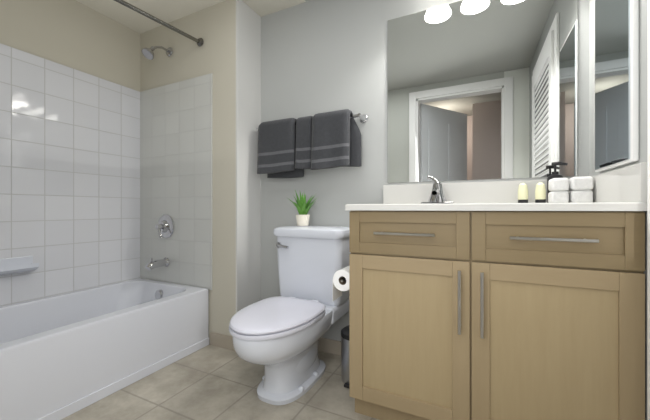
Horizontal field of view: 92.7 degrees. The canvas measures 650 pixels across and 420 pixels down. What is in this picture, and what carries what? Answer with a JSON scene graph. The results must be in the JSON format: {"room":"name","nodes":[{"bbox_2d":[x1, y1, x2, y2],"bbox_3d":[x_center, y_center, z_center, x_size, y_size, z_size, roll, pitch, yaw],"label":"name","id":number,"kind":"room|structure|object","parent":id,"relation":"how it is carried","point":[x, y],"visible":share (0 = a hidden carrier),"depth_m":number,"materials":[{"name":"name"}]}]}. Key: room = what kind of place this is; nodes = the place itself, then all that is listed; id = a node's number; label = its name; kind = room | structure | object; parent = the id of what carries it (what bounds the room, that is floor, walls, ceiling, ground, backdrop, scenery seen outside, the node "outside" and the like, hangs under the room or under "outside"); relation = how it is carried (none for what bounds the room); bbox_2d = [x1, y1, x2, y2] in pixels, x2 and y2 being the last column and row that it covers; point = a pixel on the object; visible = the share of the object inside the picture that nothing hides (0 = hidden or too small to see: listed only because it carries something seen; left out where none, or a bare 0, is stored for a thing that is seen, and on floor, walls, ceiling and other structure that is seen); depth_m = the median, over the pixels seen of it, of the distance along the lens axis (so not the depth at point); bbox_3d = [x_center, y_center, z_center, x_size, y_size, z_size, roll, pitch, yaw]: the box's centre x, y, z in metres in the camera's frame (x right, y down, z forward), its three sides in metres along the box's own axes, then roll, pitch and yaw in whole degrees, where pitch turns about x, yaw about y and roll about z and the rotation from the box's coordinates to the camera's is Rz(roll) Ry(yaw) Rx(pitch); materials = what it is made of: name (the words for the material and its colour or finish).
{"room":"bathroom","nodes":[
{"label":"bathroom","id":0,"kind":"room"},
{"bbox_2d":[0,0,139,91],"bbox_3d":[-1.838,-0.225,1.680,0.120,2.250,1.640,0,0,26],"label":"wall","id":1,"kind":"structure","parent":0,"point":[76,35],"depth_m":2.00,"materials":[{"name":"beige paint"}]},
{"bbox_2d":[0,43,139,306],"bbox_3d":[-1.754,-0.181,1.706,0.008,1.437,1.520,0,0,26],"label":"tile","id":2,"kind":"structure","parent":1,"relation":"attached to","point":[69,179],"depth_m":1.95,"materials":[{"name":"white tile"}]},
{"bbox_2d":[0,256,38,274],"bbox_3d":[-1.698,0.314,1.706,0.093,0.087,0.170,0,0,26],"label":"soap dish","id":3,"kind":"object","parent":2,"relation":"attached to","point":[16,265],"visible":1,"depth_m":1.71,"materials":[{"name":"grey ceramic"}]},
{"bbox_2d":[76,0,309,33],"bbox_3d":[-0.529,-1.400,0.432,3.930,0.100,3.810,0,0,26],"label":"ceiling","id":4,"kind":"structure","parent":0,"point":[167,11],"depth_m":2.09,"materials":[{"name":"grey paint"}]},
{"bbox_2d":[140,0,260,343],"bbox_3d":[-0.965,-0.225,2.366,1.085,2.250,0.360,0,0,26],"label":"wall","id":5,"kind":"structure","parent":0,"point":[227,54],"depth_m":2.04,"materials":[{"name":"beige paint"}]},
{"bbox_2d":[141,46,172,59],"bbox_3d":[-1.162,-1.088,2.140,0.080,0.148,0.202,0,0,26],"label":"shower head","id":6,"kind":"object","parent":5,"relation":"attached to","point":[147,53],"visible":1,"depth_m":2.10},
{"bbox_2d":[114,0,202,46],"bbox_3d":[-1.252,-1.126,1.460,0.058,0.058,1.520,0,0,33],"label":"shower rod","id":7,"kind":"object","parent":5,"relation":"attached to","point":[199,41],"visible":0.98,"depth_m":1.86,"materials":[{"name":"silver metal"}]},
{"bbox_2d":[140,73,212,289],"bbox_3d":[-1.083,-0.181,2.219,0.747,1.437,0.008,0,0,26],"label":"tile","id":8,"kind":"object","parent":5,"relation":"attached to","point":[176,152],"visible":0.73,"depth_m":2.19,"materials":[{"name":"white tile"}]},
{"bbox_2d":[145,257,169,270],"bbox_3d":[-1.183,0.382,2.177,0.070,0.084,0.156,0,0,26],"label":"tub spout","id":9,"kind":"object","parent":8,"relation":"attached to","point":[152,264],"visible":1,"depth_m":2.16,"materials":[{"name":"silver metal"}]},
{"bbox_2d":[155,214,173,237],"bbox_3d":[-1.166,0.125,2.212,0.172,0.172,0.077,0,0,26],"label":"shower valve","id":10,"kind":"object","parent":8,"relation":"attached to","point":[164,226],"visible":1,"depth_m":2.21,"materials":[{"name":"silver metal"}]},
{"bbox_2d":[210,332,340,355],"bbox_3d":[-0.124,0.858,1.041,2.038,0.085,1.760,0,0,26],"label":"baseboard","id":11,"kind":"structure","parent":5,"relation":"attached to","point":[331,346],"depth_m":1.97,"materials":[{"name":"beige tile"}]},
{"bbox_2d":[61,344,378,419],"bbox_3d":[-0.529,0.950,0.432,3.930,0.100,3.810,0,0,26],"label":"floor","id":12,"kind":"structure","parent":0,"point":[209,382],"depth_m":1.48,"materials":[{"name":"tile"}]},
{"bbox_2d":[0,278,208,419],"bbox_3d":[-1.423,0.714,1.543,0.727,0.373,1.500,0,0,26],"label":"bathtub","id":13,"kind":"object","parent":12,"relation":"on","point":[62,356],"visible":1,"depth_m":1.58,"materials":[{"name":"white ceramic"}]},
{"bbox_2d":[229,225,350,404],"bbox_3d":[-0.182,0.500,1.611,0.456,0.800,0.762,0,0,26],"label":"toilet","id":14,"kind":"object","parent":12,"relation":"on","point":[278,337],"visible":0.96,"depth_m":1.56,"materials":[{"name":"white ceramic"}]},
{"bbox_2d":[289,190,316,225],"bbox_3d":[-0.134,-0.010,1.838,0.208,0.219,0.208,0,0,26],"label":"potted plant","id":15,"kind":"object","parent":14,"relation":"on","point":[302,205],"visible":1,"depth_m":1.81,"materials":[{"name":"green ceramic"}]},
{"bbox_2d":[341,325,348,387],"bbox_3d":[0.158,0.762,1.623,0.158,0.273,0.174,0,0,26],"label":"waste bin","id":16,"kind":"object","parent":12,"relation":"on","point":[345,355],"visible":0.38,"depth_m":1.59,"materials":[{"name":"silver metal"}]},
{"bbox_2d":[345,162,646,419],"bbox_3d":[0.626,0.363,1.337,0.948,1.073,0.564,0,0,26],"label":"bathroom vanity","id":17,"kind":"object","parent":12,"relation":"on","point":[494,300],"visible":0.98,"depth_m":1.09,"materials":[{"name":"brown wood"}]},
{"bbox_2d":[333,266,348,300],"bbox_3d":[0.106,0.347,1.446,0.100,0.149,0.134,0,0,26],"label":"toilet paper","id":18,"kind":"object","parent":17,"relation":"attached to","point":[340,280],"visible":0.52,"depth_m":1.40,"materials":[{"name":"white paper"}]},
{"bbox_2d":[518,183,527,202],"bbox_3d":[0.899,-0.070,1.408,0.040,0.098,0.040,0,0,26],"label":"lotion bottle","id":19,"kind":"object","parent":17,"relation":"on","point":[522,192],"visible":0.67,"depth_m":1.39,"materials":[{"name":"beige plastic"}]},
{"bbox_2d":[535,182,545,202],"bbox_3d":[0.958,-0.070,1.379,0.040,0.098,0.040,0,0,26],"label":"lotion bottle","id":20,"kind":"object","parent":17,"relation":"on","point":[540,193],"visible":0.85,"depth_m":1.36,"materials":[{"name":"beige plastic"}]},
{"bbox_2d":[547,162,567,202],"bbox_3d":[1.036,-0.115,1.385,0.072,0.190,0.060,0,0,26],"label":"soap pump","id":21,"kind":"object","parent":17,"relation":"on","point":[555,174],"visible":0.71,"depth_m":1.38,"materials":[{"name":"black plastic"}]},
{"bbox_2d":[548,178,568,202],"bbox_3d":[0.994,-0.075,1.320,0.063,0.110,0.075,0,0,26],"label":"stack","id":22,"kind":"object","parent":17,"relation":"on","point":[558,188],"visible":0.9,"depth_m":1.29,"materials":[{"name":"white fabric"}]},
{"bbox_2d":[568,176,593,202],"bbox_3d":[1.060,-0.076,1.288,0.073,0.112,0.075,0,0,26],"label":"stack","id":23,"kind":"object","parent":17,"relation":"on","point":[580,188],"visible":0.81,"depth_m":1.26,"materials":[{"name":"white fabric"}]},
{"bbox_2d":[261,0,588,340],"bbox_3d":[0.444,-0.225,1.809,1.935,2.250,0.120,0,0,26],"label":"wall","id":24,"kind":"structure","parent":0,"point":[319,56],"depth_m":1.93,"materials":[{"name":"grey paint"}]},
{"bbox_2d":[256,109,367,177],"bbox_3d":[-0.128,-0.391,1.939,0.781,0.378,0.149,0,0,26],"label":"towels","id":25,"kind":"object","parent":24,"relation":"attached to","point":[291,148],"visible":1,"depth_m":1.88,"materials":[{"name":"grey fabric"}]},
{"bbox_2d":[388,0,577,182],"bbox_3d":[0.750,-0.615,1.589,0.866,0.932,0.006,0,0,26],"label":"mirror","id":26,"kind":"object","parent":24,"relation":"attached to","point":[482,89],"visible":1,"depth_m":1.56,"materials":[{"name":"clear glass"}]},
{"bbox_2d":[589,0,646,419],"bbox_3d":[0.819,-0.225,0.512,0.120,2.250,1.880,0,0,26],"label":"wall","id":27,"kind":"structure","parent":0,"point":[642,81],"depth_m":0.95,"materials":[{"name":"grey paint"}]},
{"bbox_2d":[595,0,638,171],"bbox_3d":[1.035,-0.534,1.113,0.020,0.771,0.340,0,0,26],"label":"upper cabinet","id":28,"kind":"object","parent":27,"relation":"attached to","point":[616,83],"visible":1,"depth_m":1.06,"materials":[{"name":"white"}]},
{"bbox_2d":[647,0,649,419],"bbox_3d":[0.694,-0.147,0.489,0.084,2.095,0.900,0,0,26],"label":"door frame","id":29,"kind":"structure","parent":27,"relation":"attached to","point":[648,209],"depth_m":0.87,"materials":[{"name":"white"}]}
]}

